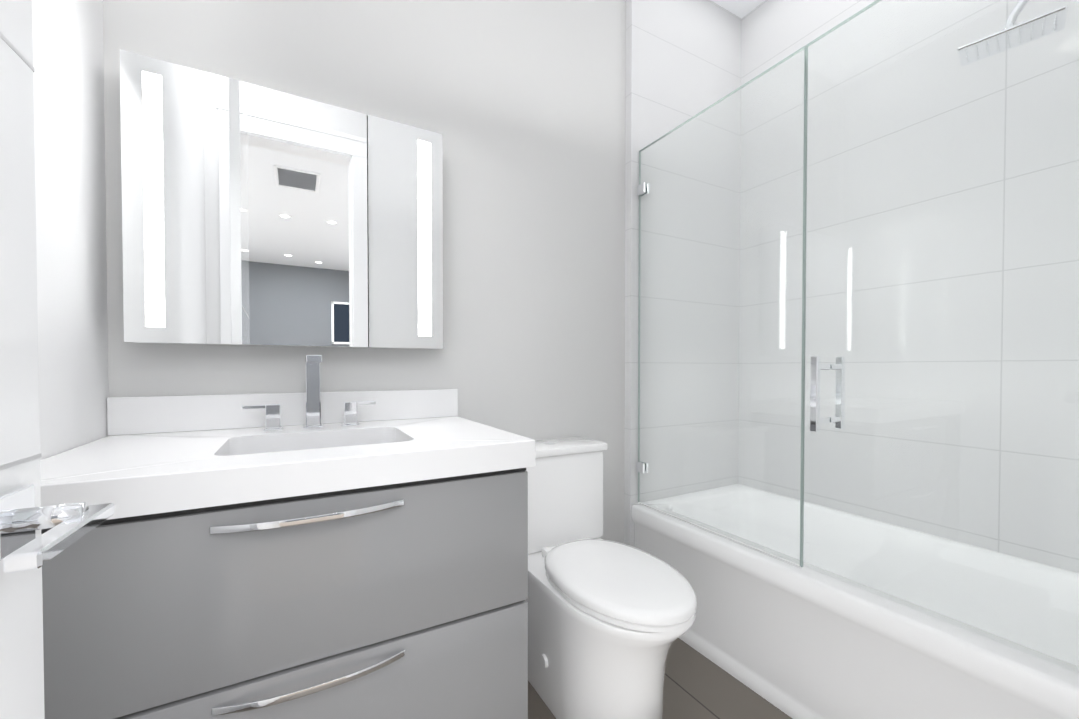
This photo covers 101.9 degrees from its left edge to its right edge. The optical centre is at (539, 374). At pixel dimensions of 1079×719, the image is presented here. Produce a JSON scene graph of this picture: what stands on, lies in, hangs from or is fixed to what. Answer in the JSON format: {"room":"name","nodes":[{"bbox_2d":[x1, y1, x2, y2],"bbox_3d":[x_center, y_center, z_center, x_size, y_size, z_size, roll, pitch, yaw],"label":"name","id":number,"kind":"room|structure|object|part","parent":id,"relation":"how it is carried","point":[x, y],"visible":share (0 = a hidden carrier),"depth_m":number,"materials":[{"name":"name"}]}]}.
{"room":"bathroom","nodes":[
{"label":"bathroom","id":0,"kind":"room"},
{"bbox_2d":[32,0,108,460],"bbox_3d":[-0.752,-0.388,0.349,0.100,2.900,1.770,0,1,-29],"label":"wall","id":1,"kind":"structure","parent":0,"point":[69,116],"depth_m":0.97,"materials":[{"name":"white paint"}]},
{"bbox_2d":[103,0,625,543],"bbox_3d":[-0.063,-0.410,1.799,2.710,2.900,0.100,0,1,-29],"label":"wall","id":2,"kind":"structure","parent":0,"point":[519,106],"depth_m":1.65,"materials":[{"name":"grey paint"}]},
{"bbox_2d":[120,49,442,348],"bbox_3d":[-0.706,-0.446,1.326,0.812,0.723,0.099,0,1,-29],"label":"upper cabinet","id":3,"kind":"object","parent":2,"relation":"attached to","point":[252,214],"visible":1,"depth_m":1.24,"materials":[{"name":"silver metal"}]},
{"bbox_3d":[-0.432,-0.448,1.425,0.236,0.723,0.005,0,1,-29],"label":"door","id":4,"kind":"part","parent":3,"relation":"part of","materials":[{"name":"silver metal"}]},
{"bbox_2d":[107,389,457,435],"bbox_3d":[-0.715,0.107,1.373,0.944,0.100,0.021,0,1,-29],"label":"backsplash","id":5,"kind":"structure","parent":2,"relation":"attached to","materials":[{"name":"white stone"}]},
{"bbox_2d":[624,0,740,546],"bbox_3d":[0.725,-0.415,2.155,0.745,2.900,0.040,0,1,-29],"label":"wall tile","id":6,"kind":"structure","parent":2,"relation":"attached to","point":[683,61],"depth_m":2.11,"materials":[{"name":"white tile"}]},
{"bbox_2d":[738,0,1078,572],"bbox_3d":[1.523,-0.407,1.608,0.120,2.900,1.770,0,1,-29],"label":"wall tiles","id":7,"kind":"structure","parent":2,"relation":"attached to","point":[773,32],"depth_m":1.65,"materials":[{"name":"white tile"}]},
{"bbox_2d":[528,638,791,718],"bbox_3d":[0.366,1.082,1.047,2.710,0.060,1.870,0,1,-29],"label":"floor","id":8,"kind":"structure","parent":0,"point":[697,685],"depth_m":1.42,"materials":[{"name":"tile"}]},
{"bbox_2d":[40,355,534,718],"bbox_3d":[-0.567,0.500,1.113,0.944,1.102,0.630,0,1,-29],"label":"bathroom vanity","id":9,"kind":"object","parent":8,"relation":"on","point":[312,552],"visible":1,"depth_m":0.88,"materials":[{"name":"grey wood"}]},
{"bbox_3d":[-0.436,0.405,0.872,0.923,0.320,0.019,0,1,-29],"label":"drawer","id":10,"kind":"part","parent":9,"relation":"part of","materials":[{"name":"grey wood"}]},
{"bbox_2d":[40,416,534,519],"bbox_3d":[-0.571,0.193,1.115,0.944,0.065,0.615,0,1,-29],"label":"countertop","id":11,"kind":"structure","parent":9,"relation":"on","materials":[{"name":"white stone"}]},
{"bbox_2d":[242,403,282,431],"bbox_3d":[-0.780,0.122,1.233,0.098,0.074,0.048,0,1,-29],"label":"handle","id":12,"kind":"object","parent":11,"relation":"on","point":[272,411],"depth_m":1.23,"materials":[{"name":"silver metal"}]},
{"bbox_2d":[303,355,322,428],"bbox_3d":[-0.642,0.053,1.243,0.052,0.212,0.157,0,1,-29],"label":"faucet","id":13,"kind":"object","parent":11,"relation":"on","point":[312,362],"depth_m":1.28,"materials":[{"name":"silver metal"}]},
{"bbox_2d":[341,401,375,426],"bbox_3d":[-0.559,0.120,1.355,0.098,0.074,0.048,0,1,-29],"label":"handle","id":14,"kind":"object","parent":11,"relation":"on","point":[349,407],"depth_m":1.33,"materials":[{"name":"silver metal"}]},
{"bbox_3d":[-0.430,0.275,0.844,0.335,0.013,0.032,0,1,-29],"label":"handle","id":15,"kind":"part","parent":9,"relation":"part of","materials":[{"name":"silver metal"}]},
{"bbox_3d":[-0.430,0.600,0.849,0.335,0.013,0.032,0,1,-29],"label":"handle","id":16,"kind":"part","parent":9,"relation":"part of","materials":[{"name":"silver metal"}]},
{"bbox_3d":[-0.436,0.751,0.877,0.923,0.357,0.019,0,1,-29],"label":"drawer","id":17,"kind":"part","parent":9,"relation":"part of","materials":[{"name":"grey wood"}]},
{"bbox_2d":[525,436,696,718],"bbox_3d":[0.177,0.656,1.444,0.416,0.779,0.770,0,1,-29],"label":"toilet","id":18,"kind":"object","parent":8,"relation":"on","point":[610,623],"visible":0.92,"depth_m":1.29,"materials":[{"name":"white ceramic"}]},
{"bbox_3d":[0.037,0.469,1.693,0.400,0.344,0.186,0,1,-29],"label":"tank","id":19,"kind":"part","parent":18,"relation":"part of","materials":[{"name":"white ceramic"}]},
{"bbox_3d":[0.038,0.282,1.688,0.416,0.030,0.197,0,1,-29],"label":"tank lid","id":20,"kind":"part","parent":18,"relation":"part of","materials":[{"name":"white ceramic"}]},
{"bbox_3d":[0.235,0.637,1.339,0.366,0.018,0.525,0,1,-29],"label":"seat","id":21,"kind":"part","parent":18,"relation":"part of","materials":[{"name":"white plastic"}]},
{"bbox_3d":[0.234,0.612,1.339,0.370,0.030,0.532,0,1,-29],"label":"lid","id":22,"kind":"part","parent":18,"relation":"part of","materials":[{"name":"white plastic"}]},
{"bbox_2d":[632,484,1078,718],"bbox_3d":[1.099,0.820,1.495,0.743,0.450,1.504,0,1,-29],"label":"bathtub","id":23,"kind":"object","parent":8,"relation":"on","point":[795,642],"visible":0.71,"depth_m":1.37,"materials":[{"name":"white ceramic"}]},
{"bbox_2d":[636,0,1078,671],"bbox_3d":[0.813,-0.199,1.325,0.150,1.589,1.495,0,1,-29],"label":"glass screen","id":24,"kind":"object","parent":23,"relation":"on","point":[814,414],"visible":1,"depth_m":1.24,"materials":[{"name":"clear glass"}]},
{"bbox_3d":[0.842,0.056,1.276,0.150,0.215,0.019,0,1,-29],"label":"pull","id":25,"kind":"part","parent":24,"relation":"part of","materials":[{"name":"silver metal"}]},
{"bbox_3d":[0.991,-0.198,1.003,0.008,1.580,0.756,0,1,-29],"label":"door","id":26,"kind":"part","parent":24,"relation":"part of","materials":[{"name":"clear glass"}]},
{"bbox_3d":[0.083,-0.191,-0.118,0.795,2.520,0.180,0,1,-29],"label":"door frame","id":27,"kind":"structure","parent":8,"relation":"on","visible":0},
{"bbox_2d":[0,0,114,718],"bbox_3d":[-0.314,-0.131,0.126,0.103,2.377,0.650,0,1,-27],"label":"door","id":28,"kind":"structure","parent":27,"relation":"attached to","point":[21,655],"depth_m":0.38,"materials":[{"name":"white paint"}]},
{"bbox_2d":[0,32,41,470],"bbox_3d":[-0.342,-0.102,0.112,0.041,1.799,0.649,0,1,-27],"label":"groove","id":29,"kind":"object","parent":28,"relation":"attached to","point":[39,455],"visible":1,"depth_m":0.38,"materials":[{"name":"grey"}]},
{"bbox_3d":[-0.399,0.122,0.342,0.063,0.050,0.125,0,1,-27],"label":"inside door handle","id":30,"kind":"part","parent":28,"relation":"part of","materials":[{"name":"silver metal"}]},
{"bbox_2d":[711,0,764,18],"bbox_3d":[0.366,-1.878,1.002,2.710,0.060,1.870,0,1,-29],"label":"ceiling","id":31,"kind":"structure","parent":0,"point":[741,9],"depth_m":2.21,"materials":[{"name":"white paint"}]},
{"bbox_3d":[1.486,-0.394,0.782,0.745,2.900,0.080,0,1,-29],"label":"wall tile","id":32,"kind":"structure","parent":0,"visible":0},
{"bbox_2d":[957,0,1066,66],"bbox_3d":[1.408,-1.018,1.079,0.106,0.202,0.537,-1,1,-42],"label":"shower head","id":33,"kind":"object","parent":32,"relation":"attached to","point":[988,39],"depth_m":1.19},
{"bbox_3d":[1.438,-1.034,1.045,0.060,0.169,0.447,-1,1,-42],"label":"shower mount arm","id":34,"kind":"part","parent":33,"relation":"part of"}
]}

